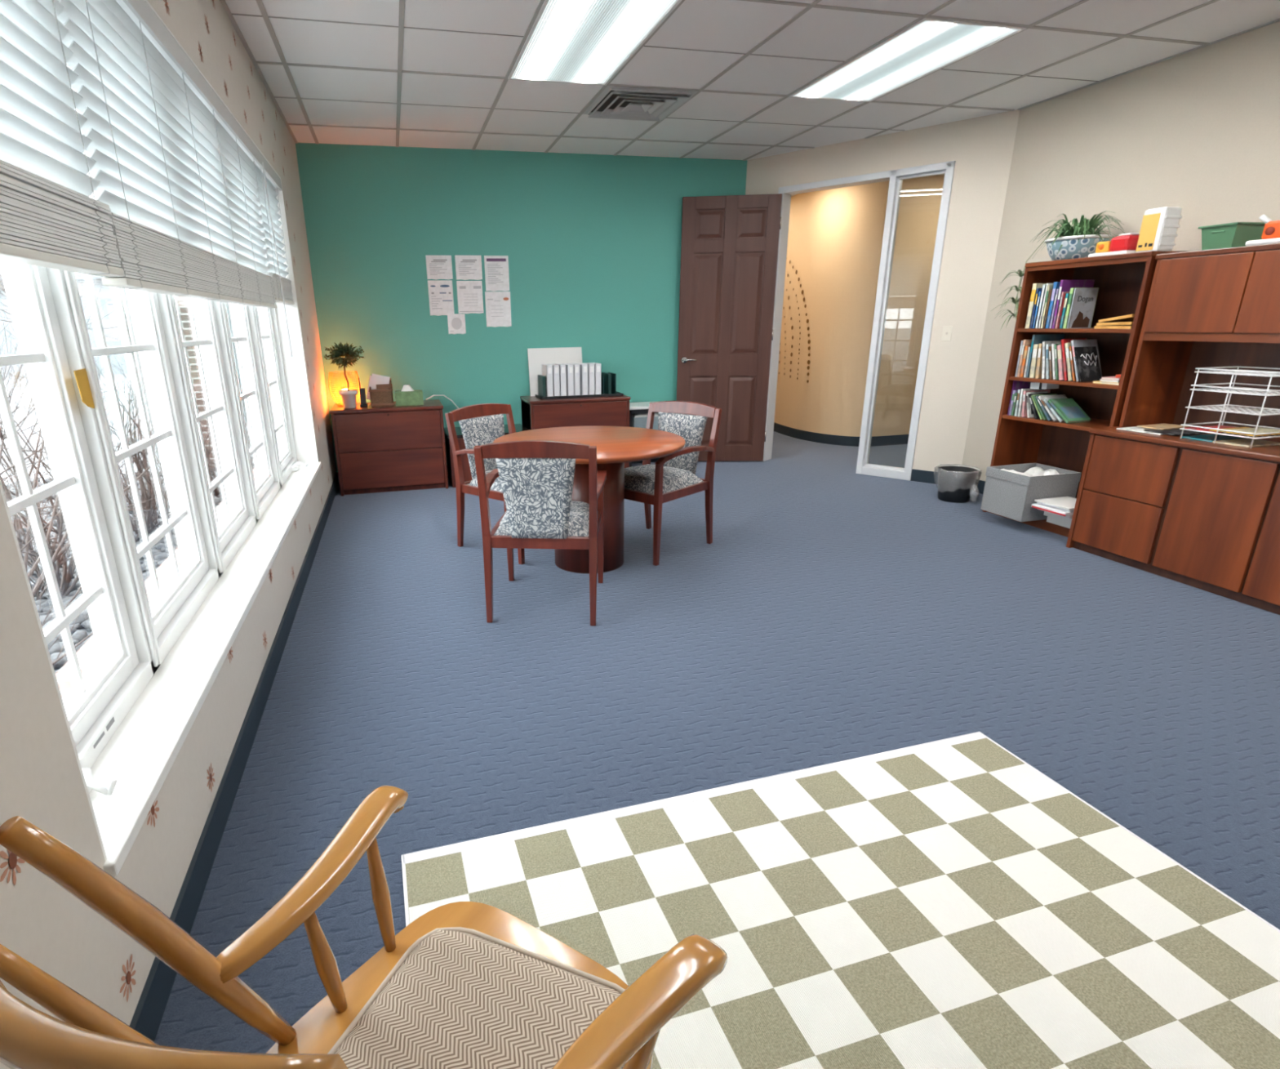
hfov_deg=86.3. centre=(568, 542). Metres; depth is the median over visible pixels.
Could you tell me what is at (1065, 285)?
book
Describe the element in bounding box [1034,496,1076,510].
paper stack
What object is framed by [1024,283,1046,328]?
book
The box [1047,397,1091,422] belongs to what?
book
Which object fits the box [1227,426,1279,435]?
magazine
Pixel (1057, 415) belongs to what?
book
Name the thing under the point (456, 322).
notice
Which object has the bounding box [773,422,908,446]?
baseboard
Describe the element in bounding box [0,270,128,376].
house
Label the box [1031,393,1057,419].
book
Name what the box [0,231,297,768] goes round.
window frame
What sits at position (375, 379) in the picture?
papers
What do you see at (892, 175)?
trim
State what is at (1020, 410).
book
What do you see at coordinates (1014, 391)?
book
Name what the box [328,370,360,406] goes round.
wicker lamp
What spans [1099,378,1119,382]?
book
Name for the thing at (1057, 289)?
book
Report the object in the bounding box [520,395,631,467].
file cabinet
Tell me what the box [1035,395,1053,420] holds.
book
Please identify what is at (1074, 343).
book
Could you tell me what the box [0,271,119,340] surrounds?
bare tree
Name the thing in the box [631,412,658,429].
crate
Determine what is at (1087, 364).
book
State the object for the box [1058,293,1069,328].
book
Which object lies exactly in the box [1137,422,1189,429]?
magazine
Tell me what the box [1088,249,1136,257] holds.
tray
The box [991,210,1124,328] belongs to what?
spider plant
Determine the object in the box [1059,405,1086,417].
picture
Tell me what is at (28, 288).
window
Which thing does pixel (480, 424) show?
armchair
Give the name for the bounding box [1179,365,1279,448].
rack
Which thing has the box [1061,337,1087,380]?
book
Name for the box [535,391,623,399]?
tray
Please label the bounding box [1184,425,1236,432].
magazine
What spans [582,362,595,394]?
magazine file
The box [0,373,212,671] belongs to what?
ground
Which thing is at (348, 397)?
topiary plant
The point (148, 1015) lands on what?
baseboard
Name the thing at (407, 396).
tissue box
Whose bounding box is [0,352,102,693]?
grille
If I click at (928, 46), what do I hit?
recessed light
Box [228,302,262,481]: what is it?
grille
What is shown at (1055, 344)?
book
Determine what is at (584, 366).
magazine file
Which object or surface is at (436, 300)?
print
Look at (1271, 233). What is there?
toy
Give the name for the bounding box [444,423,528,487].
base cabinet
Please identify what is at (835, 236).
wall
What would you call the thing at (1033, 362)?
book
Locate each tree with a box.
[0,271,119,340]
[0,275,187,599]
[0,287,244,546]
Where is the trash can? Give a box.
[933,463,981,502]
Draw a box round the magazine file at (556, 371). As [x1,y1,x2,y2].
[550,363,559,395]
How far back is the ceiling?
3.84 m
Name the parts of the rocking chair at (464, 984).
post, crest rail, armrest, seat, armrest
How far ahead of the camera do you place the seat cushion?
0.94 m
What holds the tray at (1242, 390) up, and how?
on the rack at (1242, 390)
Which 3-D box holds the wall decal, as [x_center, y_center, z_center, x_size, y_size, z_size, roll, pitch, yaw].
[2.599,-2.624,7.914,0.044,1.424,0.965,-4,18,-8]
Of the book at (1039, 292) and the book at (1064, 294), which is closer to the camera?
the book at (1064, 294)
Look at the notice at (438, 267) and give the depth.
5.79 m
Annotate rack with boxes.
[535,372,623,399]
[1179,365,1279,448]
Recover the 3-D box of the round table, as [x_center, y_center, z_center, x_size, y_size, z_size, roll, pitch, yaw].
[0.113,-0.231,3.899,1.070,0.720,1.070,-5,18,-13]
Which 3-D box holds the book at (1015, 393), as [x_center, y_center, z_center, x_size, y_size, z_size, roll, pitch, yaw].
[3.103,-0.942,4.611,0.201,0.150,0.016,-5,18,-13]
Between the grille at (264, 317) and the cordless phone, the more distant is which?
the cordless phone
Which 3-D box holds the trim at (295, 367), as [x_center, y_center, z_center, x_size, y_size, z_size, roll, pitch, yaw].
[-1.473,-0.854,2.753,0.270,1.830,3.935,-5,18,-13]
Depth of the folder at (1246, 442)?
3.34 m
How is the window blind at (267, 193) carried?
attached to the wall at (42, 922)
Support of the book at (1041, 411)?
on the bookcase
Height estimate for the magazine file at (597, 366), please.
0.275 m
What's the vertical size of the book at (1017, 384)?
0.245 m
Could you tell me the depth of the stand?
6.24 m
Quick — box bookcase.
[982,250,1187,537]
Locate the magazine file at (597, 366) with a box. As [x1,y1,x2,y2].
[590,362,601,394]
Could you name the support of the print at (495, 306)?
attached to the notice at (498, 304)
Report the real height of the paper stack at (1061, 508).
0.012 m
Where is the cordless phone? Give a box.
[358,377,368,407]
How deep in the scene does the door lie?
6.30 m
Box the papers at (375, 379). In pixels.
[366,373,390,399]
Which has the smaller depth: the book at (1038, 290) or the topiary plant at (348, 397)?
the book at (1038, 290)
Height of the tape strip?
0.097 m
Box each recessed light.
[507,0,681,85]
[789,17,1026,102]
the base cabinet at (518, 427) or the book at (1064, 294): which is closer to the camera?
the book at (1064, 294)
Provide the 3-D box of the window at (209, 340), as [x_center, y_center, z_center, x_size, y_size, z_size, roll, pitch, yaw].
[-1.536,-0.846,2.739,0.070,1.731,0.711,-5,18,-13]
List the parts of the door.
lever handle, raised panel, raised panel, raised panel, raised panel, raised panel, raised panel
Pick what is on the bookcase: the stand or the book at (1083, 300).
the book at (1083, 300)
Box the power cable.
[426,394,458,408]
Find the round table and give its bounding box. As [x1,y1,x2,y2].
[492,425,685,573]
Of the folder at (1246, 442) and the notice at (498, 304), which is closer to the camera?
the folder at (1246, 442)
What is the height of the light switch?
0.115 m
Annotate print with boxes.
[429,263,447,275]
[431,295,442,308]
[458,263,474,275]
[487,263,502,284]
[487,298,503,316]
[1137,242,1152,247]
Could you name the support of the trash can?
on the floor
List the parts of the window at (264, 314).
sash, crank handle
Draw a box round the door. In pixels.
[675,193,782,461]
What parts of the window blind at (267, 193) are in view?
ladder cord, ladder cord, rail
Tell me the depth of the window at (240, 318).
3.80 m
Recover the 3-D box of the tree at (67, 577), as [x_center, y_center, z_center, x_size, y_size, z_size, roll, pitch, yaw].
[-3.232,-0.720,3.570,2.263,3.089,3.149,-7,19,-19]
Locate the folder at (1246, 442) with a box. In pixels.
[1212,438,1279,447]
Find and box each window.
[0,259,138,795]
[66,65,209,638]
[173,295,248,552]
[228,302,274,502]
[257,306,308,471]
[864,169,946,470]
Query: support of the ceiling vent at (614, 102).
in the ceiling
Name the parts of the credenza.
panel, drawer, drawer, cabinet door, cabinet door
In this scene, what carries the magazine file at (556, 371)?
in the rack at (608, 379)
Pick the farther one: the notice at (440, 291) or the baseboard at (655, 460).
the baseboard at (655, 460)
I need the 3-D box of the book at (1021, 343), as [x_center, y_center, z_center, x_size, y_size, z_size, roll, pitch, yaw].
[3.072,-1.230,4.540,0.161,0.232,0.015,-5,18,-13]
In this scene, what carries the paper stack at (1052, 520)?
on the bookcase
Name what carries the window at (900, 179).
in the wall at (981, 148)
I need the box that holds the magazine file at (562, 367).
[555,363,566,395]
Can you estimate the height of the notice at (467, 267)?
0.198 m
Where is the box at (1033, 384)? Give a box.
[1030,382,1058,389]
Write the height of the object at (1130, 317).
0.045 m
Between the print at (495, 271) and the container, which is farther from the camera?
the print at (495, 271)
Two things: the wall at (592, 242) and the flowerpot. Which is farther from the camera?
the wall at (592, 242)
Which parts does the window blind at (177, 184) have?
ladder cord, ladder cord, rail, ladder cord, ladder cord, ladder cord, ladder cord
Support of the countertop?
on the credenza
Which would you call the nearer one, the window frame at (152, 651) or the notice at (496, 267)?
the window frame at (152, 651)
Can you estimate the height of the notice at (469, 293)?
0.271 m
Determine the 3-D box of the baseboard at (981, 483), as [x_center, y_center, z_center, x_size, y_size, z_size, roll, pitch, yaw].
[3.947,0.402,2.739,0.012,0.100,6.119,-5,18,-13]
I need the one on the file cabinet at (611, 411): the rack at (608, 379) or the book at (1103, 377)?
the rack at (608, 379)
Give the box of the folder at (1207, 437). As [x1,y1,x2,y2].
[1182,433,1246,441]
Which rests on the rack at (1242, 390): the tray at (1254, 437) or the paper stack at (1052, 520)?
the tray at (1254, 437)
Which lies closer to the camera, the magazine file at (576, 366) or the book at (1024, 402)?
the book at (1024, 402)
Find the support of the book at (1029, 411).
on the bookcase
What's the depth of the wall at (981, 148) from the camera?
5.31 m
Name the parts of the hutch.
panel, cabinet door, rail, panel, panel, cabinet door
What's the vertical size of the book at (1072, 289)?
0.235 m
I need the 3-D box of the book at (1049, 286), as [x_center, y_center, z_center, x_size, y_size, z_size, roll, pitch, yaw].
[3.110,-1.504,4.329,0.191,0.262,0.021,-5,18,-13]
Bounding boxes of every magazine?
[1116,426,1165,435]
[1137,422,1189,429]
[1144,427,1208,435]
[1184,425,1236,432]
[1209,426,1279,435]
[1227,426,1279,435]
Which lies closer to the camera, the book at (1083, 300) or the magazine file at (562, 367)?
the book at (1083, 300)
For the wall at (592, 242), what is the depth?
5.92 m
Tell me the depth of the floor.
2.65 m
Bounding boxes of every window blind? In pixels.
[0,0,124,275]
[57,0,277,307]
[252,160,294,356]
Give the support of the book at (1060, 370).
on the bookcase
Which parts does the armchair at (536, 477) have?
leg, armrest, leg, rail, backrest, seat, seat frame, leg, leg, armrest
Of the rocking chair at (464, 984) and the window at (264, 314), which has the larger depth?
the window at (264, 314)
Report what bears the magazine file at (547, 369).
in the rack at (608, 379)
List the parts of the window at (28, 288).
crank handle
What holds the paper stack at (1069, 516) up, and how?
on the paper stack at (1046, 513)
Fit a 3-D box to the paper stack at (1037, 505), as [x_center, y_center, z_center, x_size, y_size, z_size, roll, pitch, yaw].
[3.094,-0.215,4.238,0.277,0.020,0.238,-5,18,-13]
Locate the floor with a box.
[154,431,1279,1053]
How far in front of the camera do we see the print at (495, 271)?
5.91 m
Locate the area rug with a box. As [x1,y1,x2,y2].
[400,731,1279,1068]
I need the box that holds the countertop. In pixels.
[1088,423,1279,462]
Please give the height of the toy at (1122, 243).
0.115 m
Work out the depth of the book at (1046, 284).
4.32 m
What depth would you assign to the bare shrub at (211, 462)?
6.32 m
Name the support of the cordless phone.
on the file cabinet at (380, 449)
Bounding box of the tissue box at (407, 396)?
[395,384,423,405]
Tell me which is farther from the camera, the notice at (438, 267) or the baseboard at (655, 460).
the baseboard at (655, 460)
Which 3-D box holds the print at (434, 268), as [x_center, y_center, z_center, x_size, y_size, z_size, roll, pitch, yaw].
[-1.113,-2.328,5.791,0.146,0.090,0.001,-5,18,-13]
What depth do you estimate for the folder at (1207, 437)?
3.48 m
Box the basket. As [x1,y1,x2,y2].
[368,377,394,407]
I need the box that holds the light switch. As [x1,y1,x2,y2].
[941,325,952,341]
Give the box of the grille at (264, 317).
[257,306,283,457]
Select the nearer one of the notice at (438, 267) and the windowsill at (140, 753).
the windowsill at (140, 753)
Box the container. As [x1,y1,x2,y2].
[1135,206,1182,252]
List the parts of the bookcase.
panel, shelf, shelf, shelf, shelf, rail, panel, panel, panel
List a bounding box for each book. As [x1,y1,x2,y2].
[1007,380,1031,414]
[1008,390,1017,415]
[1011,392,1017,415]
[1013,389,1020,415]
[1014,340,1022,376]
[1017,339,1031,377]
[1017,388,1041,416]
[1019,345,1031,377]
[1021,389,1050,416]
[1023,346,1030,377]
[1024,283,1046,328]
[1025,333,1065,377]
[1026,391,1047,417]
[1027,392,1052,418]
[1029,288,1042,328]
[1029,344,1038,377]
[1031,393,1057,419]
[1032,291,1041,328]
[1032,394,1052,419]
[1035,284,1045,328]
[1035,343,1042,377]
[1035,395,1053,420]
[1038,283,1053,328]
[1038,394,1067,421]
[1040,284,1053,328]
[1041,340,1061,378]
[1043,288,1052,328]
[1043,397,1066,422]
[1044,281,1060,328]
[1045,343,1051,378]
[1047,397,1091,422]
[1048,288,1058,328]
[1048,346,1052,379]
[1051,279,1094,328]
[1051,342,1061,379]
[1053,343,1061,379]
[1054,291,1069,328]
[1056,344,1064,380]
[1057,293,1066,328]
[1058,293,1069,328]
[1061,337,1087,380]
[1062,287,1098,328]
[1064,342,1072,381]
[1066,288,1098,328]
[1068,346,1075,381]
[1071,338,1102,381]
[1074,346,1102,382]
[1093,380,1119,385]
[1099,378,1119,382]
[1101,376,1119,380]
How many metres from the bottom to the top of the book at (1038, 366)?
0.217 m
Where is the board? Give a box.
[527,346,582,395]
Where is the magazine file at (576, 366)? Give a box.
[570,363,580,395]
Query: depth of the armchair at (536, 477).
3.04 m
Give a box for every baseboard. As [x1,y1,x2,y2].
[129,472,338,1041]
[337,457,658,483]
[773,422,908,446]
[910,468,937,484]
[972,479,985,493]
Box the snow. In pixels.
[55,466,257,701]
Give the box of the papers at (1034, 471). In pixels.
[1001,466,1062,476]
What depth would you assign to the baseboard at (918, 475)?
5.75 m
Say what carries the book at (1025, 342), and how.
on the bookcase
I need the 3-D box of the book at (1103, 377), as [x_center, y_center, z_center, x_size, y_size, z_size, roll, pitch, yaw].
[3.249,-0.962,3.971,0.220,0.012,0.110,-5,18,-13]
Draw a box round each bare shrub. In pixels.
[0,173,160,664]
[142,340,253,496]
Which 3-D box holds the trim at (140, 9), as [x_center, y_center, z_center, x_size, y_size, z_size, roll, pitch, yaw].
[-1.364,-1.700,2.511,0.012,0.074,3.923,-5,18,-13]
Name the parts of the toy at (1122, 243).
white lid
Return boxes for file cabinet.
[329,399,448,495]
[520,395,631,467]
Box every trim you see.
[0,0,318,860]
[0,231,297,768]
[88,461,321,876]
[122,0,281,190]
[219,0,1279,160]
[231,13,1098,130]
[760,160,955,479]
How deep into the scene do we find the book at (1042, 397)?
4.39 m
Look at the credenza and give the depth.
3.46 m
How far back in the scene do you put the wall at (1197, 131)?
4.04 m
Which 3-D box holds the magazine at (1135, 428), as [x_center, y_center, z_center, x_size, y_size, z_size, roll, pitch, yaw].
[3.230,-0.621,3.762,0.220,0.006,0.230,-6,19,-16]
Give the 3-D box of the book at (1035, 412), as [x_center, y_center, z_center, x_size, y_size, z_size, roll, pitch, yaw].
[3.127,-0.901,4.477,0.181,0.154,0.097,-5,18,-13]
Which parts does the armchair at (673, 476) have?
leg, leg, seat, seat frame, backrest, rail, armrest, leg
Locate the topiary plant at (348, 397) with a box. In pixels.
[324,342,364,408]
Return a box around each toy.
[1088,232,1139,257]
[1244,213,1279,245]
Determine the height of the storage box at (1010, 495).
0.296 m
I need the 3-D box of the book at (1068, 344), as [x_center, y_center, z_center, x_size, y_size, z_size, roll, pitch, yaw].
[3.177,-1.124,4.215,0.201,0.228,0.098,-5,18,-13]
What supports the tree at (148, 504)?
on the ground
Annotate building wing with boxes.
[82,151,254,471]
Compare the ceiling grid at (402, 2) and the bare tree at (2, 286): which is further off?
the bare tree at (2, 286)
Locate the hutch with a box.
[1119,243,1279,435]
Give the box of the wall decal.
[778,257,810,382]
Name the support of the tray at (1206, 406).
on the rack at (1242, 390)
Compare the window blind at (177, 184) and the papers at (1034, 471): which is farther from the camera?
the papers at (1034, 471)
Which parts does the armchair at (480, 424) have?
leg, armrest, rail, backrest, seat frame, seat, leg, leg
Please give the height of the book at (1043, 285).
0.265 m
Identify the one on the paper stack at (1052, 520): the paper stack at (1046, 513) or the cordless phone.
the paper stack at (1046, 513)
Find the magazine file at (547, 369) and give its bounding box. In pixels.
[542,364,553,396]
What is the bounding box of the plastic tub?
[1198,222,1265,249]
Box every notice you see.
[425,254,453,279]
[427,280,454,315]
[447,313,466,333]
[454,254,482,279]
[456,280,483,313]
[484,255,509,291]
[484,291,511,327]
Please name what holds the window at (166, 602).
in the wall at (42, 922)
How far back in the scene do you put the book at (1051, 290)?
4.29 m
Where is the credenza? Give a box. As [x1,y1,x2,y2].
[1066,423,1279,614]
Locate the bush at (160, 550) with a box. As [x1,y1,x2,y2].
[5,463,255,673]
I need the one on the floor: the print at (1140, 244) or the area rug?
the area rug
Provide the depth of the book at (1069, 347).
4.17 m
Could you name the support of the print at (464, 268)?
attached to the notice at (467, 267)
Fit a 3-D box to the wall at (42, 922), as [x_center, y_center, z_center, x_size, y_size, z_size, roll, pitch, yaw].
[-1.303,-0.614,2.097,0.281,2.811,8.068,-5,18,-13]
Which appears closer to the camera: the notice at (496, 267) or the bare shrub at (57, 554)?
the bare shrub at (57, 554)
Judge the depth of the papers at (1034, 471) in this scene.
4.53 m
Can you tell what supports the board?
on the file cabinet at (611, 411)
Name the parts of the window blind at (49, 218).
rail, ladder cord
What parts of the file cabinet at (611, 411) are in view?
drawer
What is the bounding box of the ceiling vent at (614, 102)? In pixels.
[582,85,697,121]
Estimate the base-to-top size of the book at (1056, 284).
0.275 m
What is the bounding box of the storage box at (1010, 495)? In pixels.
[980,462,1081,521]
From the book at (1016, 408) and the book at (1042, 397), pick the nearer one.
the book at (1042, 397)
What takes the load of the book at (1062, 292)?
on the bookcase
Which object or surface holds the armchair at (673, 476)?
on the floor
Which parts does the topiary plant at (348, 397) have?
stem, pot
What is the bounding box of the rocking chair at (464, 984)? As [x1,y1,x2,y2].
[0,784,727,1068]
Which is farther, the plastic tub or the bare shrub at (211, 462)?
the bare shrub at (211, 462)
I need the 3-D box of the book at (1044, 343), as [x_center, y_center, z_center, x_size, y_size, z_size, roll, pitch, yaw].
[3.126,-1.176,4.371,0.181,0.232,0.066,-5,18,-13]
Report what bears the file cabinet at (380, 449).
on the floor
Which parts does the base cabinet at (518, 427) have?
cabinet door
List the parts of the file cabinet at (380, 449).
drawer, drawer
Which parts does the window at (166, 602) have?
sash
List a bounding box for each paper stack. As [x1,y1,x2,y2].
[1031,502,1073,515]
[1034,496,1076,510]
[1036,502,1074,511]
[1037,508,1072,518]
[1043,511,1071,522]
[1046,515,1071,528]
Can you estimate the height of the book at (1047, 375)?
0.215 m
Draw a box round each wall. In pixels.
[0,0,336,1068]
[295,142,747,472]
[745,109,1019,471]
[773,174,944,436]
[961,21,1279,480]
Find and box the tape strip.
[73,368,94,408]
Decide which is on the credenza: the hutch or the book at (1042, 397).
the hutch
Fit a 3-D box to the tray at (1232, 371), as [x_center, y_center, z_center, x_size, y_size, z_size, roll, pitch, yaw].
[3.341,-0.834,3.311,0.287,0.024,0.336,-5,18,-13]
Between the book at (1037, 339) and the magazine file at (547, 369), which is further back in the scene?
the magazine file at (547, 369)
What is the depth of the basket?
5.60 m
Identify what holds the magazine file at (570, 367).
in the rack at (608, 379)
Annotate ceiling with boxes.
[225,0,1279,159]
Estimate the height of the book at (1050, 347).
0.203 m
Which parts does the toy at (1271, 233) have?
knob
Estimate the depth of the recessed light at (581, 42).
3.42 m
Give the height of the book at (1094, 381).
0.012 m
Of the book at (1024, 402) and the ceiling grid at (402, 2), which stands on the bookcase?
the book at (1024, 402)
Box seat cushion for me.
[333,929,623,1068]
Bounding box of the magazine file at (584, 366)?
[577,362,588,395]
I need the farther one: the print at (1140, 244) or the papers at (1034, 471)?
the papers at (1034, 471)
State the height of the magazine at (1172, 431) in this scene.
0.006 m
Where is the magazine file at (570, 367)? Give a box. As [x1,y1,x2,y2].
[562,363,573,395]
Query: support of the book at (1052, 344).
on the bookcase
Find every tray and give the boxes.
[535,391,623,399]
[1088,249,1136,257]
[1179,421,1279,439]
[1185,404,1279,415]
[1190,382,1279,395]
[1194,365,1279,377]
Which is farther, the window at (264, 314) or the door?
the door
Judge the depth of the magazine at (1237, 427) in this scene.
3.32 m
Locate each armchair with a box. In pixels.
[444,403,524,564]
[473,440,606,625]
[624,400,722,565]
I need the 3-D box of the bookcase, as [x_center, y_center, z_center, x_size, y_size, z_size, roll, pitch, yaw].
[3.237,-0.912,4.309,0.391,1.655,0.790,-5,18,-13]
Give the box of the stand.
[629,400,661,466]
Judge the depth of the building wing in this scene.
7.44 m
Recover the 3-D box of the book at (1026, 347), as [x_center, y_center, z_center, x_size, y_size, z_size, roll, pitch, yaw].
[3.102,-1.204,4.510,0.201,0.200,0.028,-5,18,-13]
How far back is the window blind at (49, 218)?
1.34 m
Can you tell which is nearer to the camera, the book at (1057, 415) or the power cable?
the book at (1057, 415)

